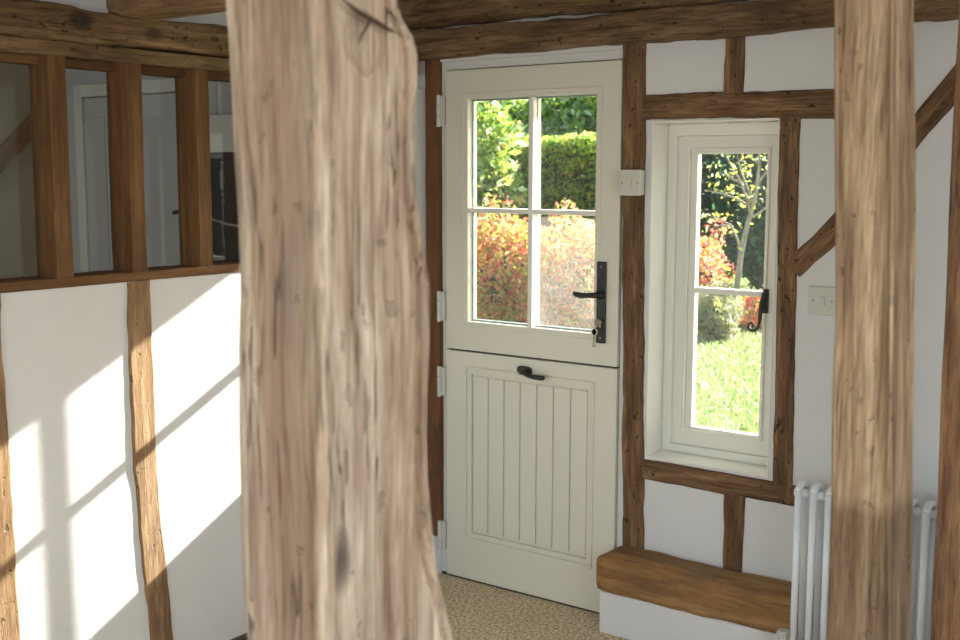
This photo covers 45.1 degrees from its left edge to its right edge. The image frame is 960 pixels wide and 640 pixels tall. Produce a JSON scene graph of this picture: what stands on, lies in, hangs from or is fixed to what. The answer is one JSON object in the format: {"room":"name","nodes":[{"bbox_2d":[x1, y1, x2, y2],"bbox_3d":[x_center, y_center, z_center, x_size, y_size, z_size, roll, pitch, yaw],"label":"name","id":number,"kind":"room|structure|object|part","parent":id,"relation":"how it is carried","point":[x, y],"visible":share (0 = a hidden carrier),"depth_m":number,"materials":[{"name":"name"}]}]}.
{"room":"entrance hall","nodes":[
{"label":"entrance hall","id":0,"kind":"room"},
{"bbox_2d":[0,63,36,278],"bbox_3d":[-3.372,-0.121,4.423,0.100,2.340,4.000,5,9,36],"label":"wall","id":1,"kind":"structure","parent":0,"point":[18,257],"depth_m":5.74,"materials":[{"name":"white paint"}]},
{"bbox_2d":[0,114,30,173],"bbox_3d":[-2.377,-0.730,5.612,0.054,0.717,0.763,5,9,36],"label":"brace","id":2,"kind":"object","parent":1,"relation":"attached to","point":[20,137],"visible":0.58,"depth_m":5.68,"materials":[{"name":"brown wood"}]},
{"bbox_2d":[65,69,232,272],"bbox_3d":[-2.499,-0.047,3.851,2.590,2.340,4.300,5,9,36],"label":"wall","id":3,"kind":"structure","parent":0,"point":[73,76],"depth_m":5.83,"materials":[{"name":"white paint"}]},
{"bbox_2d":[73,78,216,272],"bbox_3d":[-1.619,-0.111,5.560,1.000,2.040,0.109,5,9,36],"label":"door","id":4,"kind":"structure","parent":3,"relation":"in","point":[158,110],"depth_m":5.52,"materials":[{"name":"beige paint"}]},
{"bbox_2d":[209,114,239,261],"bbox_3d":[-0.949,-0.399,4.976,0.640,0.960,0.195,5,9,36],"label":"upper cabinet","id":5,"kind":"object","parent":3,"relation":"attached to","point":[225,222],"visible":0.23,"depth_m":4.99,"materials":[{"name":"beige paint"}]},
{"bbox_3d":[-0.939,-0.797,4.938,0.640,0.160,0.164,5,9,36],"label":"panel","id":6,"kind":"part","parent":5,"relation":"part of","materials":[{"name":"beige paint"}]},
{"bbox_3d":[-1.050,-0.412,4.939,0.402,0.057,0.025,6,9,39],"label":"rail","id":7,"kind":"part","parent":5,"relation":"part of","materials":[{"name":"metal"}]},
{"bbox_2d":[0,0,426,639],"bbox_3d":[-2.177,0.187,2.020,0.110,2.340,6.500,5,9,36],"label":"wall","id":8,"kind":"structure","parent":0,"point":[79,573],"depth_m":3.46,"materials":[{"name":"paint"}]},
{"bbox_2d":[0,293,20,639],"bbox_3d":[-1.341,0.539,3.184,0.089,1.230,0.090,5,10,36],"label":"stud","id":9,"kind":"object","parent":8,"relation":"attached to","point":[9,610],"visible":1,"depth_m":3.18,"materials":[{"name":"beige wood"}]},
{"bbox_2d":[0,35,239,292],"bbox_3d":[-1.092,-0.456,3.427,0.115,0.687,2.605,5,9,36],"label":"wooden window frame","id":10,"kind":"structure","parent":8,"relation":"in","point":[47,61],"depth_m":3.43,"materials":[{"name":"brown wood"}]},
{"bbox_3d":[-1.090,-0.775,3.385,0.107,0.044,2.605,5,9,36],"label":"head rail","id":11,"kind":"part","parent":10,"relation":"part of","materials":[{"name":"brown wood"}]},
{"bbox_3d":[-1.092,-0.131,3.468,0.115,0.031,2.605,5,9,36],"label":"sill","id":12,"kind":"part","parent":10,"relation":"part of","materials":[{"name":"brown wood"}]},
{"bbox_2d":[127,280,172,639],"bbox_3d":[-1.043,0.489,3.587,0.089,1.233,0.133,6,9,37],"label":"stud","id":13,"kind":"object","parent":8,"relation":"attached to","point":[139,322],"visible":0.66,"depth_m":3.54,"materials":[{"name":"beige wood"}]},
{"bbox_2d":[0,0,418,73],"bbox_3d":[-1.743,-0.730,2.483,0.132,0.111,4.940,5,9,36],"label":"ceiling beam","id":14,"kind":"structure","parent":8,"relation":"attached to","point":[34,19],"depth_m":3.30,"materials":[{"name":"brown wood"}]},
{"bbox_2d":[231,633,247,639],"bbox_3d":[-1.854,1.274,2.530,0.079,0.063,5.480,5,9,36],"label":"baseboard","id":15,"kind":"structure","parent":8,"relation":"attached to","point":[243,636],"depth_m":3.91,"materials":[{"name":"brown wood"}]},
{"bbox_2d":[425,59,443,535],"bbox_3d":[-0.157,-0.071,4.604,0.069,1.892,0.102,5,9,36],"label":"post","id":16,"kind":"object","parent":8,"relation":"attached to","point":[433,69],"visible":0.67,"depth_m":4.55,"materials":[{"name":"brown wood"}]},
{"bbox_2d":[438,573,627,639],"bbox_3d":[-1.410,1.491,1.530,7.300,0.120,6.760,5,9,36],"label":"floor","id":17,"kind":"structure","parent":0,"point":[475,610],"depth_m":4.24,"materials":[{"name":"carpet"}]},
{"bbox_2d":[226,0,452,639],"bbox_3d":[-0.151,0.256,1.513,0.177,2.340,0.312,5,9,36],"label":"post","id":18,"kind":"object","parent":17,"relation":"on","point":[338,542],"visible":1,"depth_m":1.38,"materials":[{"name":"brown wood"}]},
{"bbox_2d":[776,480,936,639],"bbox_3d":[1.316,0.861,3.301,0.972,0.693,0.089,5,9,36],"label":"radiator","id":19,"kind":"object","parent":17,"relation":"on","point":[810,507],"visible":0.51,"depth_m":3.47,"materials":[{"name":"metal"}]},
{"bbox_2d":[827,0,915,639],"bbox_3d":[0.640,0.208,1.897,0.156,2.340,0.129,5,9,36],"label":"post","id":20,"kind":"object","parent":17,"relation":"on","point":[870,562],"visible":1,"depth_m":1.83,"materials":[{"name":"brown wood"}]},
{"bbox_2d":[931,0,959,639],"bbox_3d":[1.225,0.095,2.796,0.186,2.340,0.185,5,9,36],"label":"post","id":21,"kind":"object","parent":17,"relation":"on","point":[945,620],"visible":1,"depth_m":2.79,"materials":[{"name":"brown wood"}]},
{"bbox_2d":[417,0,957,639],"bbox_3d":[1.653,0.084,3.366,4.720,2.460,0.200,5,9,36],"label":"wall","id":22,"kind":"structure","parent":0,"point":[683,522],"depth_m":3.67,"materials":[{"name":"paint"}]},
{"bbox_2d":[436,50,622,613],"bbox_3d":[0.205,0.046,4.370,0.824,2.036,0.214,5,9,36],"label":"door","id":23,"kind":"structure","parent":22,"relation":"in","point":[533,411],"depth_m":4.34,"materials":[{"name":"white paint"}]},
{"bbox_3d":[0.167,0.190,4.343,0.065,0.035,0.012,5,9,36],"label":"latch plate","id":24,"kind":"part","parent":23,"relation":"part of","materials":[{"name":"black metal"}]},
{"bbox_3d":[0.188,0.546,4.406,0.587,0.699,0.048,5,9,36],"label":"panel moulding","id":25,"kind":"part","parent":23,"relation":"part of","materials":[{"name":"beige paint"}]},
{"bbox_3d":[0.190,0.545,4.409,0.535,0.647,0.030,5,9,36],"label":"boarded panel","id":26,"kind":"part","parent":23,"relation":"part of","materials":[{"name":"beige paint"}]},
{"bbox_3d":[0.196,0.203,4.293,0.110,0.033,0.030,7,10,44],"label":"latch handle","id":27,"kind":"part","parent":23,"relation":"part of","materials":[{"name":"black metal"}]},
{"bbox_3d":[0.383,-0.089,4.117,0.114,0.026,0.046,5,9,36],"label":"lever","id":28,"kind":"part","parent":23,"relation":"part of","materials":[{"name":"black metal"}]},
{"bbox_2d":[591,319,599,346],"bbox_3d":[0.413,0.046,4.106,0.035,0.102,0.026,-2,8,-16],"label":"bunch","id":29,"kind":"object","parent":23,"relation":"hanging from","point":[594,331],"visible":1,"depth_m":4.10,"materials":[{"name":"metal"}]},
{"bbox_3d":[0.432,-0.062,4.118,0.038,0.292,0.009,5,9,36],"label":"handle plate","id":30,"kind":"part","parent":23,"relation":"part of","materials":[{"name":"black metal"}]},
{"bbox_2d":[621,44,645,548],"bbox_3d":[0.561,-0.065,4.077,0.095,1.770,0.104,4,8,36],"label":"stud","id":31,"kind":"object","parent":22,"relation":"attached to","point":[634,56],"visible":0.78,"depth_m":4.04,"materials":[{"name":"brown wood"}]},
{"bbox_2d":[619,170,644,195],"bbox_3d":[0.520,-0.471,3.970,0.084,0.088,0.039,5,9,36],"label":"light switch","id":32,"kind":"object","parent":31,"relation":"attached to","point":[631,182],"visible":1,"depth_m":3.95,"materials":[{"name":"white plastic"}]},
{"bbox_2d":[408,0,958,60],"bbox_3d":[1.440,-0.915,3.309,4.750,0.128,0.178,5,9,36],"label":"ceiling beam","id":33,"kind":"structure","parent":22,"relation":"attached to","point":[758,17],"depth_m":3.85,"materials":[{"name":"brown wood"}]},
{"bbox_2d":[398,0,747,29],"bbox_3d":[1.458,-1.051,3.317,4.750,0.177,0.178,6,9,36],"label":"ceiling beam","id":34,"kind":"structure","parent":33,"relation":"on","point":[415,14],"depth_m":4.21,"materials":[{"name":"brown wood"}]},
{"bbox_2d":[599,590,775,639],"bbox_3d":[0.748,1.051,3.941,0.708,0.152,0.142,5,9,36],"label":"wall","id":35,"kind":"structure","parent":22,"relation":"attached to","point":[628,618],"depth_m":3.95,"materials":[{"name":"paint"}]},
{"bbox_2d":[596,546,813,632],"bbox_3d":[0.751,0.909,3.921,0.741,0.150,0.163,5,9,36],"label":"beam","id":36,"kind":"structure","parent":35,"relation":"on","point":[759,602],"depth_m":3.86,"materials":[{"name":"brown wood"}]},
{"bbox_2d":[723,493,744,571],"bbox_3d":[0.880,0.712,3.941,0.080,0.265,0.103,6,9,36],"label":"stud","id":37,"kind":"object","parent":22,"relation":"attached to","point":[734,505],"visible":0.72,"depth_m":3.90,"materials":[{"name":"brown wood"}]},
{"bbox_2d":[723,37,745,93],"bbox_3d":[0.845,-0.831,3.772,0.080,0.192,0.102,5,9,36],"label":"stud","id":38,"kind":"object","parent":22,"relation":"attached to","point":[734,64],"visible":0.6,"depth_m":3.73,"materials":[{"name":"brown wood"}]},
{"bbox_2d":[642,89,833,505],"bbox_3d":[0.959,-0.078,3.844,0.866,1.348,0.202,5,9,36],"label":"window","id":39,"kind":"structure","parent":22,"relation":"in","point":[672,435],"depth_m":4.00,"materials":[{"name":"beige paint"}]},
{"bbox_3d":[0.836,0.545,3.951,0.575,0.081,0.102,6,9,36],"label":"wall rail","id":40,"kind":"part","parent":39,"relation":"part of","materials":[{"name":"brown wood"}]},
{"bbox_3d":[0.931,-0.689,3.726,0.865,0.097,0.105,6,9,36],"label":"wall rail","id":41,"kind":"part","parent":39,"relation":"part of","materials":[{"name":"brown wood"}]},
{"bbox_3d":[0.929,-0.028,3.881,0.054,0.134,0.037,5,9,36],"label":"monkey tail handle","id":42,"kind":"part","parent":39,"relation":"part of","materials":[{"name":"black metal"}]},
{"bbox_3d":[0.959,-0.063,3.882,0.018,0.082,0.012,5,9,36],"label":"handle plate","id":43,"kind":"part","parent":39,"relation":"part of","materials":[{"name":"black metal"}]},
{"bbox_2d":[773,117,800,503],"bbox_3d":[1.009,-0.025,3.752,0.074,1.245,0.103,4,8,36],"label":"stud","id":44,"kind":"object","parent":22,"relation":"attached to","point":[790,127],"visible":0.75,"depth_m":3.71,"materials":[{"name":"brown wood"}]},
{"bbox_2d":[808,286,835,315],"bbox_3d":[1.077,-0.060,3.638,0.089,0.090,0.015,5,9,36],"label":"light switch","id":45,"kind":"object","parent":22,"relation":"attached to","point":[822,300],"visible":0.94,"depth_m":3.63,"materials":[{"name":"white plastic"}]},
{"bbox_2d":[785,65,955,276],"bbox_3d":[1.272,-0.513,3.496,0.676,0.800,0.103,5,9,36],"label":"brace","id":46,"kind":"object","parent":22,"relation":"attached to","point":[940,102],"visible":0.36,"depth_m":3.41,"materials":[{"name":"brown wood"}]},
{"label":"outside","id":47,"kind":"structure","parent":0,"visible":0},
{"bbox_2d":[480,274,761,433],"bbox_3d":[5.141,-1.709,28.669,70.000,0.300,44.800,5,9,36],"label":"lawn","id":48,"kind":"structure","parent":47,"point":[743,285],"depth_m":9.56,"materials":[{"name":"grass"}]},
{"bbox_2d":[476,100,528,265],"bbox_3d":[-0.032,-1.419,14.133,1.184,2.779,1.401,-5,9,-34],"label":"shrub","id":49,"kind":"object","parent":48,"relation":"on","point":[495,176],"visible":0.27,"depth_m":13.82,"materials":[{"name":"green plant"}]},
{"bbox_2d":[476,193,594,329],"bbox_3d":[0.599,-0.484,11.640,1.499,1.558,2.804,-7,10,-44],"label":"shrub","id":50,"kind":"object","parent":48,"relation":"on","point":[501,278],"visible":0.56,"depth_m":11.26,"materials":[{"name":"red plant"}]},
{"bbox_2d":[478,131,595,257],"bbox_3d":[-0.100,-1.446,16.267,5.427,2.463,1.062,5,9,36],"label":"hedge","id":51,"kind":"object","parent":48,"relation":"on","point":[569,174],"visible":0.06,"depth_m":14.88,"materials":[{"name":"green plant"}]},
{"bbox_2d":[476,96,690,151],"bbox_3d":[0.693,-2.305,18.616,6.080,3.941,1.966,5,9,36],"label":"broadleaf tree","id":52,"kind":"object","parent":48,"relation":"on","point":[559,116],"visible":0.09,"depth_m":17.51,"materials":[{"name":"green plant"}]},
{"bbox_2d":[691,136,735,280],"bbox_3d":[3.866,-2.162,18.705,1.837,3.149,2.514,-5,9,-33],"label":"evergreen tree","id":53,"kind":"object","parent":48,"relation":"on","point":[706,202],"visible":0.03,"depth_m":18.16,"materials":[{"name":"green plant"}]},
{"bbox_2d":[697,277,746,341],"bbox_3d":[2.530,-0.094,12.320,0.566,0.756,0.724,5,9,36],"label":"bush","id":54,"kind":"object","parent":48,"relation":"on","point":[717,316],"visible":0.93,"depth_m":12.19,"materials":[{"name":"green plant"}]},
{"bbox_2d":[698,215,762,327],"bbox_3d":[2.730,-0.583,13.471,1.983,1.291,1.046,5,9,36],"label":"shrub","id":55,"kind":"object","parent":48,"relation":"on","point":[707,264],"visible":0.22,"depth_m":13.44,"materials":[{"name":"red plant"}]},
{"bbox_2d":[700,154,766,337],"bbox_3d":[2.820,-0.938,12.382,1.004,2.277,1.544,3,8,21],"label":"young tree","id":56,"kind":"object","parent":48,"relation":"on","point":[741,246],"visible":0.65,"depth_m":12.21,"materials":[{"name":"green plant"}]},
{"bbox_2d":[709,135,767,297],"bbox_3d":[4.219,-1.741,16.084,2.292,2.973,1.800,5,9,36],"label":"evergreen tree","id":57,"kind":"object","parent":48,"relation":"on","point":[753,259],"visible":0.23,"depth_m":15.92,"materials":[{"name":"green plant"}]},
{"bbox_3d":[-1.358,-0.973,1.282,7.300,0.150,6.920,5,9,36],"label":"ceiling","id":58,"kind":"structure","parent":0,"visible":0},
{"bbox_2d":[106,0,226,20],"bbox_3d":[0.719,-0.836,2.122,4.510,0.243,0.179,5,9,36],"label":"joist","id":59,"kind":"object","parent":58,"relation":"attached to","point":[153,10],"visible":0.62,"depth_m":3.25,"materials":[{"name":"brown wood"}]}
]}

